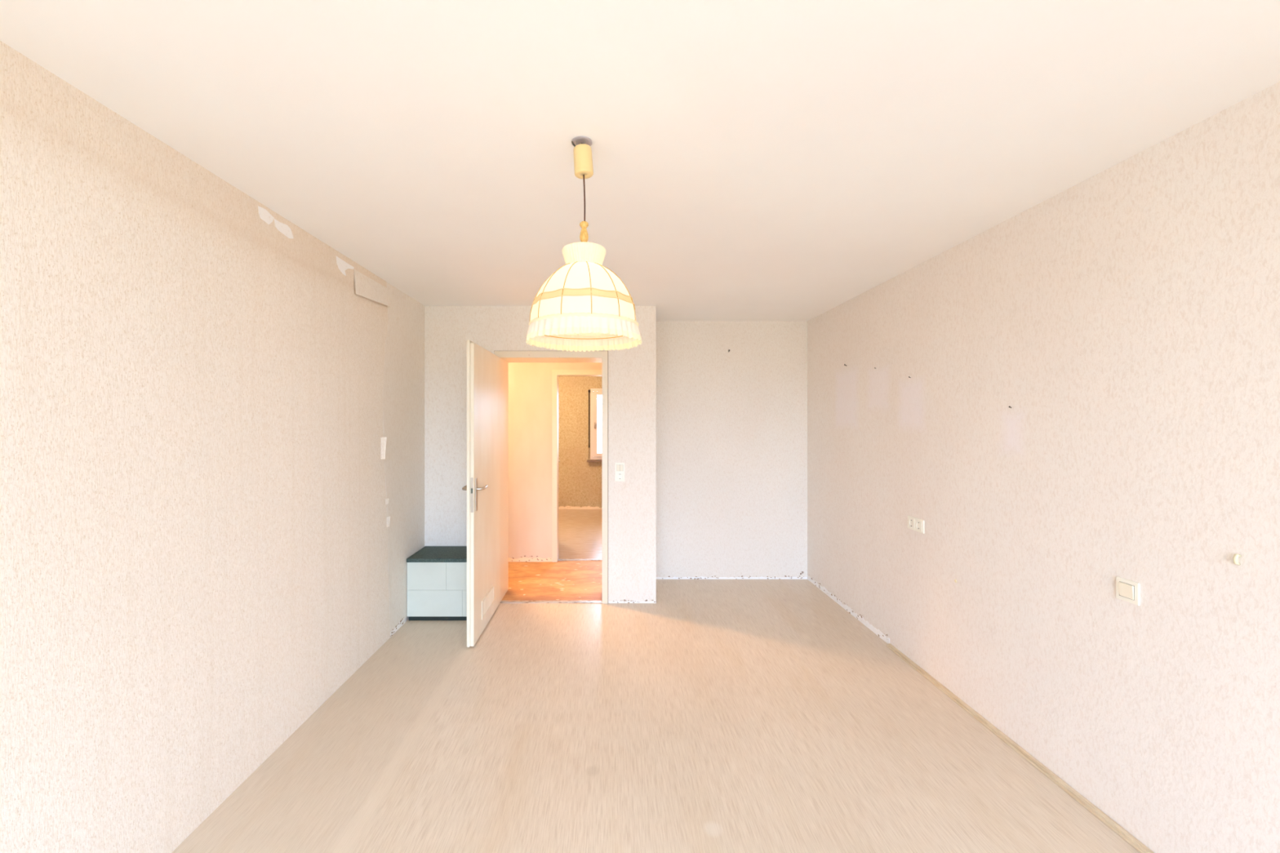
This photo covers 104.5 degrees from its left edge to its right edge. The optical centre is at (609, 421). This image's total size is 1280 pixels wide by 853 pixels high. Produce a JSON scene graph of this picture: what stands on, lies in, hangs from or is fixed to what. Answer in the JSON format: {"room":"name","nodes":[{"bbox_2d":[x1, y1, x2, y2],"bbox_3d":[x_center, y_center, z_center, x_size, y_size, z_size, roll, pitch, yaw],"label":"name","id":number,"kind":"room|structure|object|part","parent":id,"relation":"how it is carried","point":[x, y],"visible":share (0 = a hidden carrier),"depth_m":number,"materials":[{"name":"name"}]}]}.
{"room":"empty living room","nodes":[
{"label":"empty living room","id":0,"kind":"room"},
{"bbox_2d":[0,40,424,852],"bbox_3d":[-1.613,0.281,0.744,0.169,2.502,7.487,0,0,0],"label":"wall","id":1,"kind":"structure","parent":0,"point":[212,413],"depth_m":1.72,"materials":[{"name":"paint"}]},
{"bbox_2d":[424,306,656,603],"bbox_3d":[-0.586,0.280,4.321,1.945,2.500,0.331,0,0,0],"label":"wall","id":2,"kind":"structure","parent":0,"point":[632,372],"depth_m":4.16,"materials":[{"name":"paint"}]},
{"bbox_2d":[493,351,608,604],"bbox_3d":[-0.494,0.469,4.321,0.959,2.122,0.357,0,0,0],"label":"door frame","id":3,"kind":"structure","parent":2,"relation":"attached to","point":[506,357],"depth_m":4.17,"materials":[{"name":"paint"}]},
{"bbox_2d":[462,339,500,647],"bbox_3d":[-0.940,0.486,3.723,0.158,2.064,0.810,0,0,0],"label":"door","id":4,"kind":"structure","parent":3,"relation":"attached to","point":[482,487],"depth_m":3.54,"materials":[{"name":"beige paint"}]},
{"bbox_3d":[-0.991,0.463,3.443,0.054,0.027,0.140,0,0,0],"label":"lever handle","id":5,"kind":"part","parent":4,"relation":"part of","materials":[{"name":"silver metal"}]},
{"bbox_3d":[-0.914,0.502,3.385,0.006,0.225,0.038,0,0,0],"label":"handle plate","id":6,"kind":"part","parent":4,"relation":"part of","materials":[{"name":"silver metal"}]},
{"bbox_3d":[-0.888,0.463,3.443,0.054,0.027,0.140,0,0,0],"label":"lever handle","id":7,"kind":"part","parent":4,"relation":"part of","materials":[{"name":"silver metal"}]},
{"bbox_2d":[481,584,493,620],"bbox_3d":[-0.914,1.353,3.710,0.008,0.135,0.360,0,0,0],"label":"vent grille","id":8,"kind":"object","parent":4,"relation":"attached to","point":[487,599],"depth_m":3.69,"materials":[{"name":"beige paint"}]},
{"bbox_2d":[614,462,624,481],"bbox_3d":[0.083,0.428,4.153,0.082,0.156,0.013,0,0,0],"label":"light switch","id":9,"kind":"object","parent":2,"relation":"attached to","point":[619,467],"visible":1,"depth_m":4.15,"materials":[{"name":"white plastic"}]},
{"bbox_2d":[508,362,601,561],"bbox_3d":[-0.955,0.281,5.443,2.690,2.501,0.134,0,0,0],"label":"wall","id":10,"kind":"structure","parent":0,"point":[530,384],"depth_m":5.38,"materials":[{"name":"paint"}]},
{"bbox_2d":[551,369,601,562],"bbox_3d":[-0.151,0.485,5.441,0.953,2.091,0.158,0,0,0],"label":"trim","id":11,"kind":"structure","parent":10,"relation":"attached to","point":[555,373],"depth_m":5.36,"materials":[{"name":"paint"}]},
{"bbox_2d":[558,376,601,509],"bbox_3d":[-0.100,0.280,8.668,4.200,2.500,0.144,0,0,0],"label":"wall","id":12,"kind":"structure","parent":0,"point":[580,481],"depth_m":8.60,"materials":[{"name":"paint"}]},
{"bbox_2d":[586,388,601,462],"bbox_3d":[0.305,0.068,8.580,1.410,1.275,0.160,0,0,0],"label":"window","id":13,"kind":"structure","parent":12,"relation":"in","point":[593,392],"depth_m":8.58,"materials":[{"name":"beige paint"}]},
{"bbox_2d":[588,389,590,458],"bbox_3d":[-0.361,0.053,8.588,0.034,1.195,0.023,0,0,0],"label":"strap","id":14,"kind":"object","parent":13,"relation":"hanging from","point":[588,389],"visible":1,"depth_m":8.59,"materials":[{"name":"brown"}]},
{"bbox_3d":[0.305,0.690,8.549,1.410,0.030,0.098,0,0,0],"label":"sill","id":15,"kind":"part","parent":13,"relation":"part of","materials":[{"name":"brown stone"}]},
{"bbox_3d":[0.305,0.050,8.607,1.190,1.140,0.066,0,0,0],"label":"sash","id":16,"kind":"part","parent":13,"relation":"part of","materials":[{"name":"beige paint"}]},
{"bbox_2d":[0,0,1279,320],"bbox_3d":[-0.200,-1.020,2.825,4.600,0.100,11.950,0,0,0],"label":"ceiling","id":17,"kind":"structure","parent":0,"point":[753,160],"depth_m":1.53,"materials":[{"name":"paint"}]},
{"bbox_2d":[525,136,641,351],"bbox_3d":[-0.090,-0.619,1.717,0.402,0.702,0.401,0,0,0],"label":"pendant lamp","id":18,"kind":"object","parent":17,"relation":"hanging from","point":[584,305],"visible":1,"depth_m":1.60,"materials":[{"name":"beige fabric"}]},
{"bbox_3d":[-0.098,-0.968,1.718,0.072,0.005,0.072,0,0,0],"label":"ceiling plate","id":19,"kind":"part","parent":18,"relation":"part of","materials":[{"name":"grey"}]},
{"bbox_3d":[-0.090,-0.432,1.718,0.366,0.208,0.366,0,0,0],"label":"lamp shade","id":20,"kind":"part","parent":18,"relation":"part of","materials":[{"name":"beige fabric"}]},
{"bbox_3d":[-0.090,-0.775,1.718,0.010,0.174,0.005,0,0,0],"label":"cord","id":21,"kind":"part","parent":18,"relation":"part of","materials":[{"name":"brown plastic"}]},
{"bbox_2d":[171,509,1140,852],"bbox_3d":[-0.200,1.580,2.800,4.400,0.100,11.600,0,0,0],"label":"floor","id":22,"kind":"structure","parent":0,"point":[710,716],"depth_m":2.32,"materials":[{"name":"beige laminate"}]},
{"bbox_2d":[406,546,466,620],"bbox_3d":[-1.271,1.290,3.966,0.566,0.480,0.385,0,0,0],"label":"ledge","id":23,"kind":"object","parent":22,"relation":"on","point":[437,575],"visible":0.71,"depth_m":3.79,"materials":[{"name":"grey"}]},
{"bbox_3d":[-1.403,1.186,3.792,0.300,0.215,0.014,0,0,0],"label":"panel","id":24,"kind":"part","parent":23,"relation":"part of","materials":[{"name":"white paint"}]},
{"bbox_3d":[-1.342,1.395,3.792,0.423,0.201,0.014,0,0,0],"label":"panel","id":25,"kind":"part","parent":23,"relation":"part of","materials":[{"name":"white paint"}]},
{"bbox_3d":[-1.126,1.186,3.792,0.252,0.215,0.014,0,0,0],"label":"panel","id":26,"kind":"part","parent":23,"relation":"part of","materials":[{"name":"white paint"}]},
{"bbox_3d":[-1.065,1.395,3.792,0.130,0.201,0.014,0,0,0],"label":"panel","id":27,"kind":"part","parent":23,"relation":"part of","materials":[{"name":"white paint"}]},
{"bbox_2d":[508,563,601,600],"bbox_3d":[-0.362,1.530,4.771,1.136,0.002,1.108,0,0,0],"label":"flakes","id":28,"kind":"object","parent":22,"relation":"on","point":[575,563],"visible":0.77,"depth_m":4.72,"materials":[{"name":"orange wood"}]},
{"bbox_2d":[656,320,807,579],"bbox_3d":[1.149,0.281,4.837,1.805,2.503,0.107,0,0,0],"label":"wall","id":29,"kind":"structure","parent":0,"point":[731,426],"depth_m":4.79,"materials":[{"name":"paint"}]},
{"bbox_2d":[807,81,1279,852],"bbox_3d":[1.980,0.281,0.895,0.144,2.502,7.790,0,0,0],"label":"wall","id":30,"kind":"structure","parent":0,"point":[1126,320],"depth_m":1.96,"materials":[{"name":"paint"}]},
{"bbox_2d":[907,515,924,533],"bbox_3d":[1.907,0.644,3.087,0.010,0.082,0.163,0,0,0],"label":"double socket","id":31,"kind":"object","parent":30,"relation":"attached to","point":[916,524],"visible":1,"depth_m":3.08,"materials":[{"name":"white plastic"}]},
{"bbox_2d":[885,643,1154,852],"bbox_3d":[1.895,1.522,0.185,0.034,0.016,6.370,0,0,0],"label":"baseboard","id":32,"kind":"structure","parent":30,"relation":"attached to","point":[1135,843],"depth_m":2.19,"materials":[{"name":"beige wood"}]},
{"bbox_2d":[1115,576,1140,605],"bbox_3d":[1.905,0.625,1.823,0.013,0.082,0.082,0,0,0],"label":"light switch","id":33,"kind":"object","parent":30,"relation":"attached to","point":[1126,590],"visible":1,"depth_m":1.81,"materials":[{"name":"white plastic"}]},
{"bbox_2d":[1232,553,1241,565],"bbox_3d":[1.903,0.420,1.501,0.020,0.035,0.010,0,0,0],"label":"wall hook","id":34,"kind":"object","parent":30,"relation":"attached to","point":[1235,557],"visible":1,"depth_m":1.50,"materials":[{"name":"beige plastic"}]}
]}

